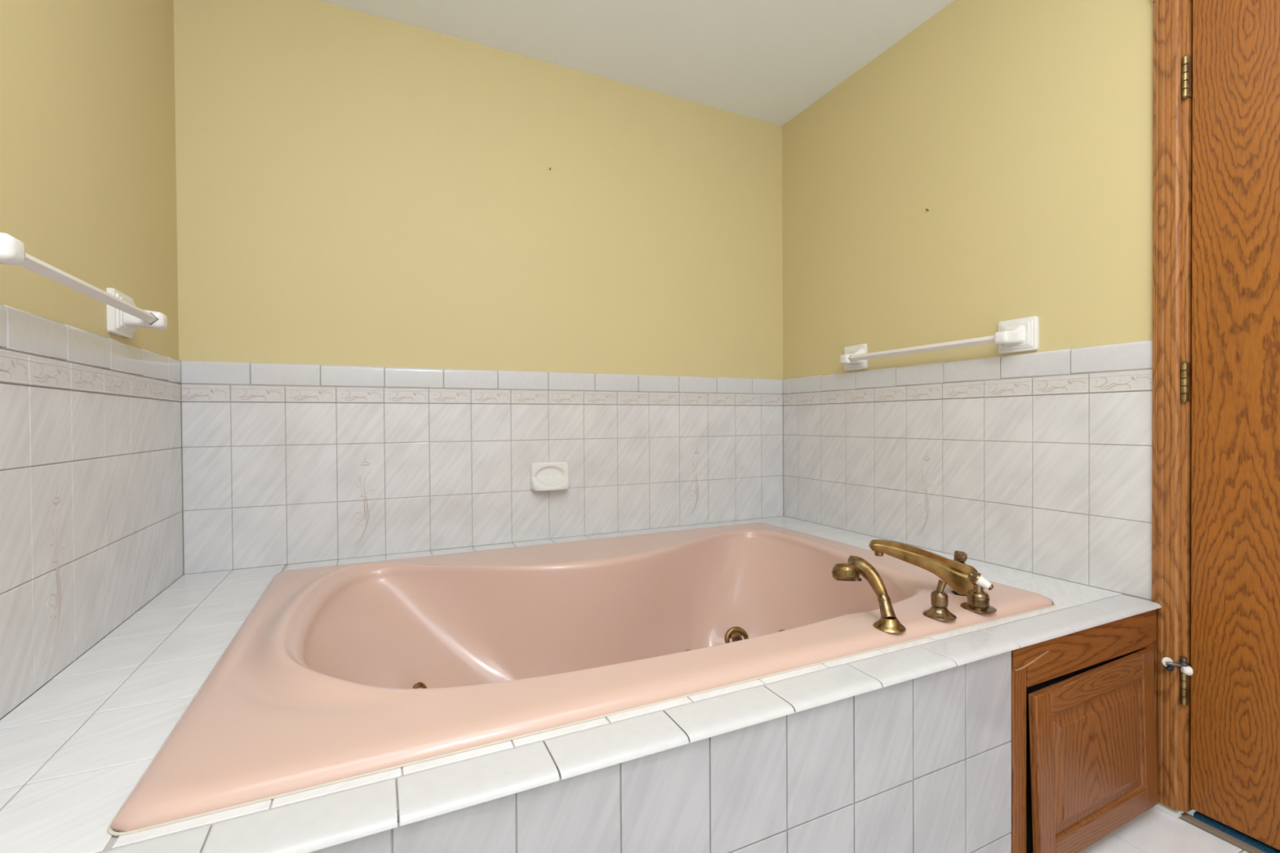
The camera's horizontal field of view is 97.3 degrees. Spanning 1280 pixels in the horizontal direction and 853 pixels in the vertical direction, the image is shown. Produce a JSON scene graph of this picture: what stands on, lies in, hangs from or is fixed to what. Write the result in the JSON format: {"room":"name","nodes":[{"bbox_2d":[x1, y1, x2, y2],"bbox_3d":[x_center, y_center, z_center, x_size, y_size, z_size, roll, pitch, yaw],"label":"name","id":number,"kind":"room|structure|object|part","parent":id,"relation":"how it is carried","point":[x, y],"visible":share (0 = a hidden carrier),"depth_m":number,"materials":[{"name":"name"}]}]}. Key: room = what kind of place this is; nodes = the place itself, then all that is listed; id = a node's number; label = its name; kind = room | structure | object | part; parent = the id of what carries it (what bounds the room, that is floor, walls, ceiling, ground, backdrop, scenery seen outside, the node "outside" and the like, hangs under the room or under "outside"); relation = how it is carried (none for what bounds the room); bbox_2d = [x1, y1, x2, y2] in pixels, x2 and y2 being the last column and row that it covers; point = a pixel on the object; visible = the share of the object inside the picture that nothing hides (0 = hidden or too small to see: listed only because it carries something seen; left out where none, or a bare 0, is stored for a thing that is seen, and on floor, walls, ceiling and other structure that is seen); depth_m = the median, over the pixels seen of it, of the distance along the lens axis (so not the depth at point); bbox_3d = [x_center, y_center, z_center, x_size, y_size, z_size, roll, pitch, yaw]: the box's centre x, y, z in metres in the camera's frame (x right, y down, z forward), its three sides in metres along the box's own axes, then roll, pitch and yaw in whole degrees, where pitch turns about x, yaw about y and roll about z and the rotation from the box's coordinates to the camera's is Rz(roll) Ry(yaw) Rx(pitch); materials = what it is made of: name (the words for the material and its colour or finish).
{"room":"bathroom","nodes":[
{"label":"bathroom","id":0,"kind":"room"},
{"bbox_2d":[0,0,183,719],"bbox_3d":[-0.724,-0.221,0.048,0.155,2.471,3.852,-1,1,-25],"label":"wall","id":1,"kind":"structure","parent":0,"point":[91,522],"depth_m":1.20,"materials":[{"name":"white tile"}]},
{"bbox_2d":[0,232,167,338],"bbox_3d":[-1.089,-0.271,1.096,0.093,0.104,0.753,-1,1,-25],"label":"towel bar","id":2,"kind":"object","parent":1,"relation":"on","point":[123,316],"visible":1,"depth_m":1.12,"materials":[{"name":"white ceramic"}]},
{"bbox_3d":[-0.946,-0.269,0.812,0.078,0.071,0.082,-1,1,-25],"label":"arm","id":3,"kind":"part","parent":2,"relation":"part of","materials":[{"name":"white ceramic"}]},
{"bbox_3d":[-1.256,-0.273,1.368,0.022,0.104,0.118,-1,1,-25],"label":"mounting plate","id":4,"kind":"part","parent":2,"relation":"part of","materials":[{"name":"white ceramic"}]},
{"bbox_3d":[-1.216,-0.273,1.386,0.078,0.071,0.082,-1,1,-25],"label":"arm","id":5,"kind":"part","parent":2,"relation":"part of","materials":[{"name":"white ceramic"}]},
{"bbox_2d":[173,0,783,575],"bbox_3d":[-0.399,-0.246,2.350,2.700,2.471,0.130,-1,1,-25],"label":"wall","id":6,"kind":"structure","parent":0,"point":[393,305],"depth_m":2.12,"materials":[{"name":"yellow paint"}]},
{"bbox_2d":[529,461,569,491],"bbox_3d":[-0.357,0.202,2.271,0.160,0.114,0.069,-1,1,-25],"label":"soap dish","id":7,"kind":"object","parent":6,"relation":"attached to","point":[544,476],"visible":1,"depth_m":2.28,"materials":[{"name":"white ceramic"}]},
{"bbox_2d":[319,0,954,125],"bbox_3d":[0.428,-1.520,0.556,2.700,0.102,4.064,-1,1,-25],"label":"ceiling","id":8,"kind":"structure","parent":0,"point":[766,60],"depth_m":2.14,"materials":[{"name":"paint"}]},
{"bbox_2d":[782,0,1153,600],"bbox_3d":[1.571,-0.247,1.118,0.130,2.471,3.840,-1,1,-25],"label":"wall","id":9,"kind":"structure","parent":0,"point":[1023,129],"depth_m":1.87,"materials":[{"name":"yellow paint"}]},
{"bbox_2d":[840,315,1039,370],"bbox_3d":[1.014,-0.289,2.060,0.093,0.104,0.783,-1,1,-25],"label":"towel bar","id":10,"kind":"object","parent":9,"relation":"on","point":[1020,335],"visible":1,"depth_m":1.81,"materials":[{"name":"white ceramic"}]},
{"bbox_3d":[0.873,-0.290,2.342,0.078,0.071,0.082,-1,1,-25],"label":"arm","id":11,"kind":"part","parent":10,"relation":"part of","materials":[{"name":"white ceramic"}]},
{"bbox_3d":[0.905,-0.291,2.377,0.022,0.104,0.118,-1,1,-25],"label":"mounting plate","id":12,"kind":"part","parent":10,"relation":"part of","materials":[{"name":"white ceramic"}]},
{"bbox_3d":[1.147,-0.286,1.758,0.078,0.071,0.082,-1,1,-25],"label":"arm","id":13,"kind":"part","parent":10,"relation":"part of","materials":[{"name":"white ceramic"}]},
{"bbox_3d":[1.188,-0.287,1.774,0.022,0.104,0.118,-1,1,-25],"label":"mounting plate","id":14,"kind":"part","parent":10,"relation":"part of","materials":[{"name":"white ceramic"}]},
{"bbox_2d":[1153,802,1181,818],"bbox_3d":[1.348,0.979,1.445,0.022,0.015,0.057,-1,1,-25],"label":"trim","id":15,"kind":"structure","parent":9,"relation":"attached to","point":[1175,814],"depth_m":1.43,"materials":[{"name":"tile"}]},
{"bbox_2d":[1151,0,1192,813],"bbox_3d":[1.396,-0.062,1.456,0.128,2.064,0.070,-1,1,-25],"label":"trim","id":16,"kind":"structure","parent":9,"relation":"attached to","point":[1172,114],"depth_m":1.42,"materials":[{"name":"brown wood"}]},
{"bbox_2d":[1180,0,1279,850],"bbox_3d":[1.550,-0.057,1.044,0.062,2.033,0.826,-1,1,-25],"label":"door","id":17,"kind":"structure","parent":9,"relation":"in","point":[1235,60],"depth_m":1.33,"materials":[{"name":"brown wood"}]},
{"bbox_2d":[1161,656,1193,675],"bbox_3d":[1.349,0.598,1.414,0.058,0.043,0.026,0,1,41],"label":"door stopper","id":18,"kind":"object","parent":17,"relation":"attached to","point":[1166,662],"visible":1,"depth_m":1.41,"materials":[{"name":"metal"}]},
{"bbox_3d":[1.343,0.598,1.414,0.035,0.011,0.012,0,1,19],"label":"stop arm","id":19,"kind":"part","parent":18,"relation":"part of","materials":[{"name":"metal"}]},
{"bbox_2d":[1079,807,1248,852],"bbox_3d":[0.372,1.040,0.547,2.538,0.077,3.810,-1,1,-25],"label":"floor","id":20,"kind":"structure","parent":0,"point":[1153,831],"depth_m":1.35,"materials":[{"name":"tile"}]},
{"bbox_2d":[0,515,1161,852],"bbox_3d":[-0.048,0.728,1.624,2.396,0.532,1.500,-1,1,-25],"label":"tub deck","id":21,"kind":"object","parent":20,"relation":"on","point":[905,748],"visible":0.88,"depth_m":0.93,"materials":[{"name":"tile"}]},
{"bbox_2d":[106,522,1055,836],"bbox_3d":[-0.030,0.627,1.602,1.878,0.543,1.236,-1,1,-25],"label":"bathtub","id":22,"kind":"object","parent":21,"relation":"in","point":[338,673],"depth_m":1.43,"materials":[{"name":"pink plastic"}]},
{"bbox_2d":[831,555,906,633],"bbox_3d":[0.517,0.371,1.271,0.158,0.142,0.085,0,1,39],"label":"shower","id":23,"kind":"object","parent":22,"relation":"on","point":[855,566],"visible":1,"depth_m":1.27,"materials":[{"name":"gold metal"}]},
{"bbox_3d":[0.523,0.345,1.296,0.089,0.089,0.040,0,1,32],"label":"shower handle","id":24,"kind":"part","parent":23,"relation":"part of","materials":[{"name":"gold metal"}]},
{"bbox_2d":[879,600,896,617],"bbox_3d":[0.548,0.410,1.249,0.031,0.047,0.045,0,1,-1],"label":"faucet","id":25,"kind":"object","parent":23,"relation":"attached to","point":[886,611],"depth_m":1.24,"materials":[{"name":"brown metal"}]},
{"bbox_2d":[868,539,983,595],"bbox_3d":[0.756,0.372,1.493,0.278,0.134,0.049,0,1,15],"label":"tub spout","id":26,"kind":"object","parent":22,"relation":"on","point":[953,572],"visible":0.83,"depth_m":1.47,"materials":[{"name":"gold metal"}]},
{"bbox_2d":[922,579,956,621],"bbox_3d":[0.695,0.398,1.306,0.070,0.084,0.070,-1,1,-25],"label":"valve","id":27,"kind":"object","parent":22,"relation":"attached to","point":[939,611],"visible":1,"depth_m":1.29,"materials":[{"name":"brown metal"}]},
{"bbox_3d":[0.700,0.372,1.306,0.024,0.031,0.019,-1,1,-25],"label":"stem","id":28,"kind":"part","parent":27,"relation":"part of","materials":[{"name":"brown metal"}]},
{"bbox_3d":[0.927,0.399,1.642,0.076,0.072,0.076,-1,1,-25],"label":"faucet handle","id":29,"kind":"part","parent":22,"relation":"part of","materials":[{"name":"gold metal"}]},
{"bbox_3d":[0.815,0.395,1.357,0.076,0.086,0.076,-1,1,-25],"label":"faucet handle","id":30,"kind":"part","parent":22,"relation":"part of","materials":[{"name":"gold metal"}]},
{"bbox_3d":[0.815,0.400,1.357,0.048,0.067,0.048,-1,1,-25],"label":"handle","id":31,"kind":"part","parent":22,"relation":"part of","materials":[{"name":"brown metal"}]},
{"bbox_3d":[0.824,0.374,1.352,0.034,0.031,0.025,0,1,25],"label":"lever","id":32,"kind":"part","parent":22,"relation":"part of","materials":[{"name":"white ceramic"}]},
{"bbox_2d":[1010,608,1158,852],"bbox_3d":[1.066,0.730,1.336,0.591,0.520,0.058,-1,1,-25],"label":"base cabinet","id":33,"kind":"object","parent":20,"relation":"on","point":[1084,766],"visible":0.94,"depth_m":1.29,"materials":[{"name":"brown wood"}]},
{"bbox_3d":[1.061,0.517,1.340,0.591,0.095,0.026,-1,1,-25],"label":"frame rail","id":34,"kind":"part","parent":33,"relation":"part of","materials":[{"name":"brown wood"}]},
{"bbox_3d":[1.070,0.600,1.322,0.382,0.064,0.018,-1,1,-25],"label":"rail","id":35,"kind":"part","parent":33,"relation":"part of","materials":[{"name":"brown wood"}]},
{"bbox_3d":[1.077,0.766,1.319,0.386,0.287,0.013,-1,1,-25],"label":"raised panel","id":36,"kind":"part","parent":33,"relation":"part of","materials":[{"name":"brown wood"}]},
{"bbox_3d":[1.074,0.766,1.325,0.471,0.373,0.016,-1,1,-25],"label":"cabinet door","id":37,"kind":"part","parent":33,"relation":"part of","materials":[{"name":"brown wood"}]},
{"bbox_3d":[1.077,0.766,1.319,0.386,0.287,0.013,-1,1,-25],"label":"panel moulding","id":38,"kind":"part","parent":33,"relation":"part of","materials":[{"name":"brown wood"}]},
{"bbox_3d":[1.081,0.932,1.322,0.382,0.064,0.018,-1,1,-25],"label":"rail","id":39,"kind":"part","parent":33,"relation":"part of","materials":[{"name":"brown wood"}]},
{"bbox_2d":[1178,813,1266,852],"bbox_3d":[1.553,0.992,1.055,0.032,0.010,0.831,-1,1,-25],"label":"threshold","id":40,"kind":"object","parent":20,"relation":"on","point":[1186,817],"depth_m":1.36,"materials":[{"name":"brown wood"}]},
{"bbox_2d":[1193,811,1279,852],"bbox_3d":[1.778,0.985,1.109,0.434,0.026,0.889,-1,1,-25],"label":"carpet","id":41,"kind":"object","parent":20,"relation":"on","point":[1228,830],"visible":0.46,"depth_m":1.35,"materials":[{"name":"blue carpet"}]}
]}

